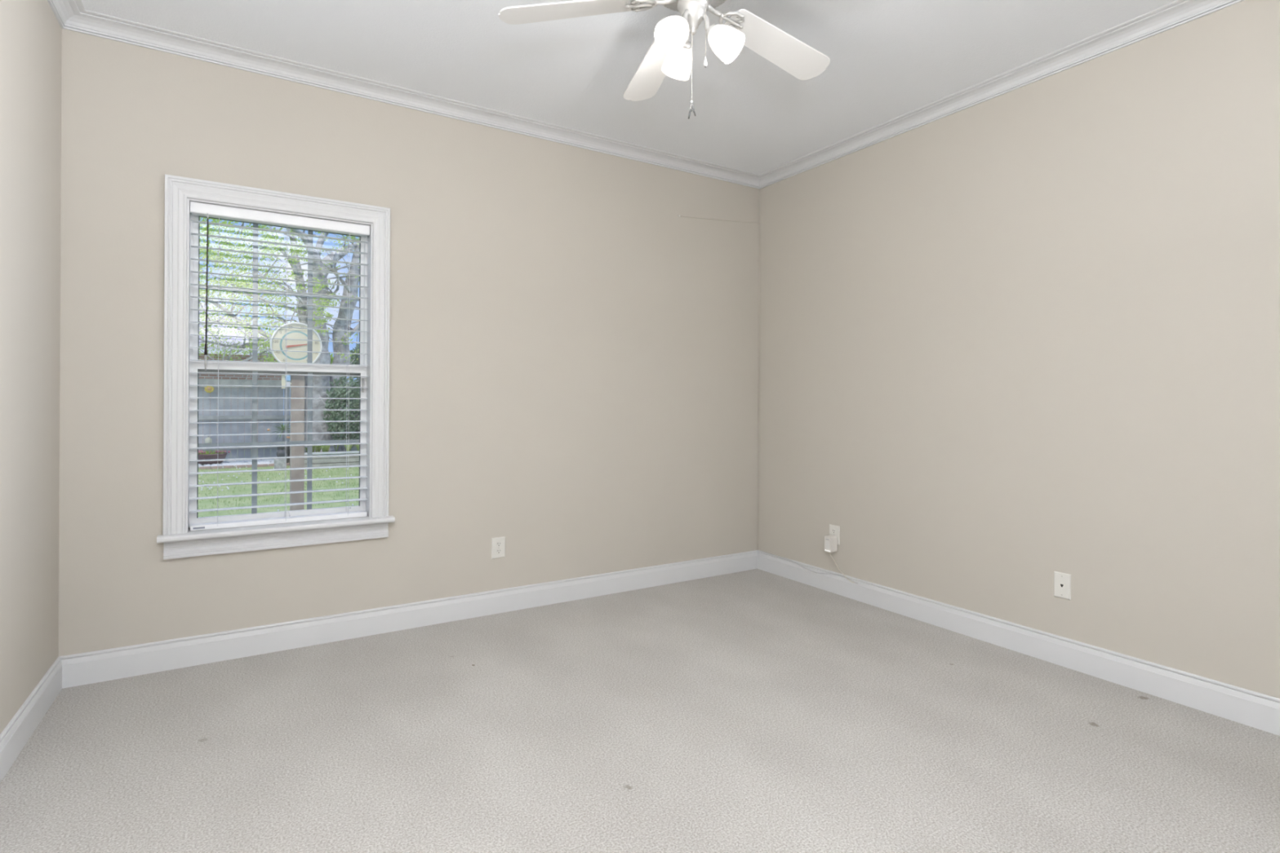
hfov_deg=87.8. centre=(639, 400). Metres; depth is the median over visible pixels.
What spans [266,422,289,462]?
spiky potted plant
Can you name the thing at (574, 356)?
wall
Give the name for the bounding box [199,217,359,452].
oak tree
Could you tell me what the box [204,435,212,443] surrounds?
lantern
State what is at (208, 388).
ornament
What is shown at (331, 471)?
grass blades
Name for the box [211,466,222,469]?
brick
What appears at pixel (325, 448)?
daylilies
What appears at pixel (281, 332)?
thermometer
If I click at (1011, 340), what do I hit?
wall
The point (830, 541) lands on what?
plug
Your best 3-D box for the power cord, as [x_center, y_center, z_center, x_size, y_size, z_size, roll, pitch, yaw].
[1.231,1.010,4.036,0.026,0.156,0.178,0,0,-38]
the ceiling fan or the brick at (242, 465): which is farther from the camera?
the brick at (242, 465)
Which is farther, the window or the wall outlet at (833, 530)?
the wall outlet at (833, 530)
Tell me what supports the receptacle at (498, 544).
attached to the wall outlet at (498, 544)
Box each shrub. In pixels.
[313,376,359,451]
[349,343,359,382]
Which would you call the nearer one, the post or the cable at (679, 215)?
the cable at (679, 215)
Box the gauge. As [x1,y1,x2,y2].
[281,374,291,388]
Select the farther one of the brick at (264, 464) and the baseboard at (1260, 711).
the brick at (264, 464)
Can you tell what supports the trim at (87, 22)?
attached to the wall at (574, 356)
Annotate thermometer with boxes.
[270,322,322,364]
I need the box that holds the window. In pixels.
[156,173,395,559]
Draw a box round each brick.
[199,466,210,469]
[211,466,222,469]
[222,465,234,468]
[235,464,245,467]
[257,463,267,466]
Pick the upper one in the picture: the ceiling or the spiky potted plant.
the ceiling
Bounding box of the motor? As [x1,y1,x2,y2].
[662,0,726,11]
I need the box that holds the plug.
[824,534,837,552]
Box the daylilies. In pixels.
[304,443,359,452]
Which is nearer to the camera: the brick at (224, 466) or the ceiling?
the ceiling
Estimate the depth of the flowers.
11.86 m
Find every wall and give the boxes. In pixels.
[0,0,62,734]
[58,28,759,656]
[758,0,1279,698]
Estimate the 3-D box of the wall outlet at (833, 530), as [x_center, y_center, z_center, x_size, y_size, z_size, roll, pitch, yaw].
[1.200,0.830,4.108,0.009,0.114,0.080,0,0,-32]
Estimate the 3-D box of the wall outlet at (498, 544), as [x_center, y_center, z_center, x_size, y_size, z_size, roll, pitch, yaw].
[-0.783,0.817,3.684,0.078,0.114,0.009,0,0,-32]
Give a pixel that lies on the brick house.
(201, 375)
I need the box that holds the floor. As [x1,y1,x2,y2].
[0,568,1279,852]
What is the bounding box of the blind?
[189,201,369,530]
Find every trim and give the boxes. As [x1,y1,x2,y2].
[47,0,84,28]
[62,9,759,189]
[759,0,1244,188]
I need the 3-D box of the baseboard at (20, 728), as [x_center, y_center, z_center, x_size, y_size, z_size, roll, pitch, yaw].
[-1.297,1.112,0.890,0.014,0.128,4.202,0,0,-30]
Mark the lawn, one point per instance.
(248, 488)
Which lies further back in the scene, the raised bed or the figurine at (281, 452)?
the raised bed
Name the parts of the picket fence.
rail, post, rail, rail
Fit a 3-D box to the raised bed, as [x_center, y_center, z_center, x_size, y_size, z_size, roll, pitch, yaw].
[-5.957,1.325,15.813,4.250,0.343,0.960,0,0,-32]
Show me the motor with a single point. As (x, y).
(671, 4)
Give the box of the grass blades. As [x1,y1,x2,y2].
[198,465,359,515]
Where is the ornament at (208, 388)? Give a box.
[204,386,213,392]
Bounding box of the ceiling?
[81,0,1177,174]
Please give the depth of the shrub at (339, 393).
15.58 m
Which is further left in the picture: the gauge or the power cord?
the gauge
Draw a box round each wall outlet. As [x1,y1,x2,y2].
[491,536,505,559]
[829,524,839,545]
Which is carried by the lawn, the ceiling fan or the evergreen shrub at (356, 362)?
the evergreen shrub at (356, 362)
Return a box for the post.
[289,375,307,510]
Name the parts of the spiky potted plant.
pot, stem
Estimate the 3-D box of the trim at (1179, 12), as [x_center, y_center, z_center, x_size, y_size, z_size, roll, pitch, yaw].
[1.924,-1.517,2.898,0.088,0.060,4.200,0,0,-32]
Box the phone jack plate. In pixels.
[1053,571,1071,599]
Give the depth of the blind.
3.15 m
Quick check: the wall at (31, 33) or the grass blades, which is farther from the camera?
the grass blades
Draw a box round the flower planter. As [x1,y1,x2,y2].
[198,448,230,465]
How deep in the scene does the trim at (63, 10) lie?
2.63 m
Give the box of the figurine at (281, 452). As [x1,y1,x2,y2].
[276,446,287,457]
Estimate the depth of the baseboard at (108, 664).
3.31 m
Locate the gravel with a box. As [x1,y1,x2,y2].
[198,458,274,467]
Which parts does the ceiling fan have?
blade, blade, lamp shade, bulb, lamp shade, light arm, light arm, pull chain, pull chain, light arm, lamp shade, blade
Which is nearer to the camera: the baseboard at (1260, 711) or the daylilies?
the baseboard at (1260, 711)
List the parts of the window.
sill, frame, sash, sash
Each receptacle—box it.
[496,542,501,546]
[496,548,501,554]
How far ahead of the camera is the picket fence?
16.31 m
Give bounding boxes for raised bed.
[288,450,359,467]
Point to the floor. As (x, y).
(756, 710)
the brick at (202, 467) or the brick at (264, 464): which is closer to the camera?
the brick at (202, 467)
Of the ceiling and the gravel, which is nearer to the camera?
the ceiling
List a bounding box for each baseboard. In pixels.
[0,657,62,782]
[58,550,757,688]
[757,550,1279,736]
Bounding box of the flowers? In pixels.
[199,466,353,511]
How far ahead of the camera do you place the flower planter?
14.91 m
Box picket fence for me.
[198,378,359,458]
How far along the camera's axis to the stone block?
13.97 m
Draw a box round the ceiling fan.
[497,0,830,119]
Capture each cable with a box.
[678,214,759,550]
[761,551,857,583]
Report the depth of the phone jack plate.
2.99 m
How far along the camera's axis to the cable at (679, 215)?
4.69 m
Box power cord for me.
[829,552,854,582]
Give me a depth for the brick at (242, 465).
14.55 m
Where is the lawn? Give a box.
[198,448,359,517]
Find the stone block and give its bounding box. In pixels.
[274,458,285,471]
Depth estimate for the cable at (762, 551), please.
4.24 m
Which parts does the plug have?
panel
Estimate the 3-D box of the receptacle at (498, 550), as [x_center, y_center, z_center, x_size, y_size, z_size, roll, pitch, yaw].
[-0.782,0.837,3.683,0.027,0.029,0.004,0,0,-32]
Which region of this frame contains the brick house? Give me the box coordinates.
[198,303,281,450]

